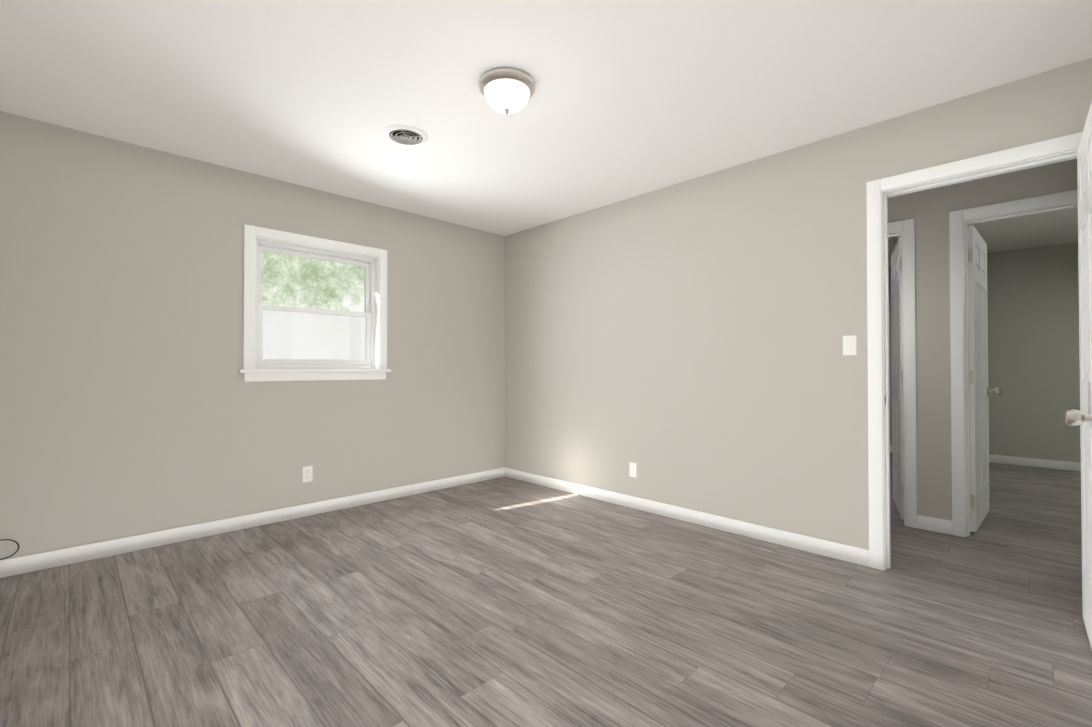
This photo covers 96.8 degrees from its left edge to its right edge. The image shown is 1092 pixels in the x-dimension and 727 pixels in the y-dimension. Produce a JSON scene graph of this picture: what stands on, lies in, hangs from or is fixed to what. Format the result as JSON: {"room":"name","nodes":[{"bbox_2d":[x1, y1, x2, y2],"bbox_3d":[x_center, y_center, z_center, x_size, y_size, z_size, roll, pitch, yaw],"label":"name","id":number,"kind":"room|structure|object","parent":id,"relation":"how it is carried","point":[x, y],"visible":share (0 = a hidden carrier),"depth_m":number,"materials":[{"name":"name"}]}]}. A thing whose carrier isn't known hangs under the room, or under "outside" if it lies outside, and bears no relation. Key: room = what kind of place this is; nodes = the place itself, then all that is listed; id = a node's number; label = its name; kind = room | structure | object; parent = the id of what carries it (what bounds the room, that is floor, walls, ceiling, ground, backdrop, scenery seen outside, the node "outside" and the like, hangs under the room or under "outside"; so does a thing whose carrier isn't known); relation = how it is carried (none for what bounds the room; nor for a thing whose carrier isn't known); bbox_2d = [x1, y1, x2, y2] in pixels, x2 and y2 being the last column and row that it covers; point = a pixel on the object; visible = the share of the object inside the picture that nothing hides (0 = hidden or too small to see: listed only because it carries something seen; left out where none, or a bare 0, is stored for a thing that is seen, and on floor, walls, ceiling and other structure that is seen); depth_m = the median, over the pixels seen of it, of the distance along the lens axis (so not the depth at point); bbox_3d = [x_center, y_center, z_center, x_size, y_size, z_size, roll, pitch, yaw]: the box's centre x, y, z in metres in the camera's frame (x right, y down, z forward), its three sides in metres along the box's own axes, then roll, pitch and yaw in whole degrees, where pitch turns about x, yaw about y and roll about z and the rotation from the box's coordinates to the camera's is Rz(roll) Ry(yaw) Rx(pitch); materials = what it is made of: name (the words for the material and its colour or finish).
{"room":"empty bedroom","nodes":[
{"label":"empty bedroom","id":0,"kind":"room"},
{"bbox_2d":[0,111,504,559],"bbox_3d":[-0.197,-0.074,5.272,8.560,2.440,0.180,1,-1,-44],"label":"wall","id":1,"kind":"structure","parent":0,"point":[132,403],"depth_m":3.08,"materials":[{"name":"grey paint"}]},
{"bbox_2d":[0,467,503,577],"bbox_3d":[-1.722,1.083,3.623,3.670,0.092,0.017,1,-1,-44],"label":"baseboard","id":2,"kind":"structure","parent":1,"relation":"attached to","point":[107,548],"depth_m":3.17,"materials":[{"name":"white wood"}]},
{"bbox_2d":[303,466,312,481],"bbox_3d":[-1.764,0.818,3.590,0.070,0.115,0.008,1,-1,-44],"label":"electrical outlet plate","id":3,"kind":"object","parent":1,"relation":"attached to","point":[307,473],"visible":1,"depth_m":3.59,"materials":[{"name":"white plastic"}]},
{"bbox_2d":[239,224,390,381],"bbox_3d":[-1.734,-0.408,3.711,1.085,1.074,0.187,1,-1,-44],"label":"window","id":4,"kind":"structure","parent":1,"relation":"in","point":[291,337],"depth_m":3.70,"materials":[{"name":"white plastic"}]},
{"bbox_2d":[0,452,1091,726],"bbox_3d":[2.179,1.170,2.841,8.560,0.100,6.960,1,-1,-44],"label":"floor","id":5,"kind":"structure","parent":0,"point":[502,602],"depth_m":2.07,"materials":[{"name":"plastic"}]},
{"bbox_2d":[0,0,1091,265],"bbox_3d":[2.179,-1.369,2.867,8.560,0.100,6.960,1,-1,-44],"label":"ceiling","id":6,"kind":"structure","parent":0,"point":[630,98],"depth_m":2.28,"materials":[{"name":"white paint"}]},
{"bbox_2d":[384,125,427,145],"bbox_3d":[-0.809,-1.312,2.806,0.248,0.016,0.248,1,-1,-44],"label":"ceiling vent","id":7,"kind":"object","parent":6,"relation":"in","point":[407,135],"visible":1,"depth_m":2.79,"materials":[{"name":"white metal"}]},
{"bbox_2d":[479,68,534,113],"bbox_3d":[-0.184,-1.252,2.296,0.266,0.146,0.266,1,-1,-44],"label":"flush-mount light","id":8,"kind":"object","parent":6,"relation":"attached to","point":[507,90],"visible":1,"depth_m":2.22,"materials":[{"name":"white glass"}]},
{"bbox_2d":[505,58,1091,549],"bbox_3d":[1.937,-0.102,2.616,0.120,2.440,6.600,1,-1,-44],"label":"wall","id":9,"kind":"structure","parent":0,"point":[679,344],"depth_m":3.23,"materials":[{"name":"grey paint"}]},
{"bbox_2d":[629,462,635,477],"bbox_3d":[0.683,0.834,3.801,0.008,0.115,0.070,1,-1,-44],"label":"electrical outlet plate","id":10,"kind":"object","parent":9,"relation":"attached to","point":[632,469],"visible":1,"depth_m":3.80,"materials":[{"name":"white plastic"}]},
{"bbox_2d":[504,467,868,566],"bbox_3d":[0.691,1.084,3.774,0.017,0.092,3.102,1,-1,-44],"label":"baseboard","id":11,"kind":"structure","parent":9,"relation":"attached to","point":[848,553],"depth_m":3.31,"materials":[{"name":"white wood"}]},
{"bbox_2d":[843,335,855,354],"bbox_3d":[1.727,-0.102,2.756,0.017,0.115,0.070,1,-1,-44],"label":"switch plate","id":12,"kind":"object","parent":9,"relation":"attached to","point":[849,345],"visible":1,"depth_m":2.75,"materials":[{"name":"white plastic"}]},
{"bbox_2d":[866,132,1082,570],"bbox_3d":[2.140,0.054,2.407,0.152,2.123,0.896,1,-1,-44],"label":"door frame","id":13,"kind":"structure","parent":9,"relation":"attached to","point":[879,192],"depth_m":2.64,"materials":[{"name":"white wood"}]},
{"bbox_2d":[1065,101,1091,649],"bbox_3d":[2.092,0.083,1.835,0.762,2.030,0.192,1,-1,-44],"label":"door","id":14,"kind":"structure","parent":9,"relation":"in","point":[1082,417],"depth_m":1.92,"materials":[{"name":"white wood"}]},
{"bbox_2d":[888,159,1077,520],"bbox_3d":[2.643,-0.095,3.309,0.120,2.440,6.600,1,-1,-44],"label":"wall","id":15,"kind":"structure","parent":0,"point":[928,210],"depth_m":3.25,"materials":[{"name":"grey paint"}]},
{"bbox_2d":[889,236,903,518],"bbox_3d":[2.733,0.104,3.805,0.716,2.030,0.287,1,-1,-44],"label":"door","id":16,"kind":"structure","parent":15,"relation":"in","point":[896,388],"depth_m":3.69,"materials":[{"name":"white wood"}]},
{"bbox_2d":[888,218,916,527],"bbox_3d":[2.275,0.068,3.682,0.152,2.123,0.876,1,-1,-44],"label":"door frame","id":17,"kind":"structure","parent":15,"relation":"attached to","point":[904,230],"depth_m":3.34,"materials":[{"name":"white wood"}]},
{"bbox_2d":[917,515,951,534],"bbox_3d":[2.290,1.076,2.950,0.870,0.092,6.600,1,-1,-44],"label":"baseboard","id":18,"kind":"structure","parent":15,"relation":"attached to","point":[944,526],"depth_m":3.24,"materials":[{"name":"white wood"}]},
{"bbox_2d":[968,225,1001,531],"bbox_3d":[3.102,0.100,3.461,0.760,2.030,0.193,1,-1,-44],"label":"door","id":19,"kind":"structure","parent":15,"relation":"in","point":[979,390],"depth_m":3.34,"materials":[{"name":"white wood"}]},
{"bbox_2d":[949,189,1077,536],"bbox_3d":[3.025,0.060,2.919,0.152,2.123,0.896,1,-1,-44],"label":"door frame","id":20,"kind":"structure","parent":15,"relation":"attached to","point":[960,221],"depth_m":3.15,"materials":[{"name":"white wood"}]},
{"bbox_2d":[888,242,1080,462],"bbox_3d":[5.231,-0.069,5.727,0.180,2.440,6.780,1,-1,-44],"label":"wall","id":21,"kind":"structure","parent":0,"point":[1033,337],"depth_m":5.40,"materials":[{"name":"grey paint"}]},
{"bbox_2d":[989,454,1080,471],"bbox_3d":[6.285,1.092,4.500,0.017,0.092,3.210,1,-1,-44],"label":"baseboard","id":22,"kind":"structure","parent":21,"relation":"attached to","point":[1050,464],"depth_m":5.36,"materials":[{"name":"white wood"}]},
{"label":"outside","id":23,"kind":"structure","parent":0,"visible":0},
{"bbox_2d":[261,251,364,312],"bbox_3d":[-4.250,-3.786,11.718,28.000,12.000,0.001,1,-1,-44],"label":"window pane","id":24,"kind":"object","parent":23,"point":[346,282],"depth_m":10.76,"materials":[{"name":"clear glass"}]},
{"bbox_3d":[-2.862,0.917,2.509,0.016,0.016,0.010,1,-1,-44],"label":"plate","id":25,"kind":"object","parent":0,"visible":0},
{"bbox_2d":[0,539,18,559],"bbox_3d":[-2.850,1.005,2.498,0.188,0.187,0.025,1,-1,-44],"label":"cord","id":26,"kind":"object","parent":25,"relation":"attached to","point":[15,552],"visible":0.94,"depth_m":2.54,"materials":[{"name":"black plastic"}]}
]}

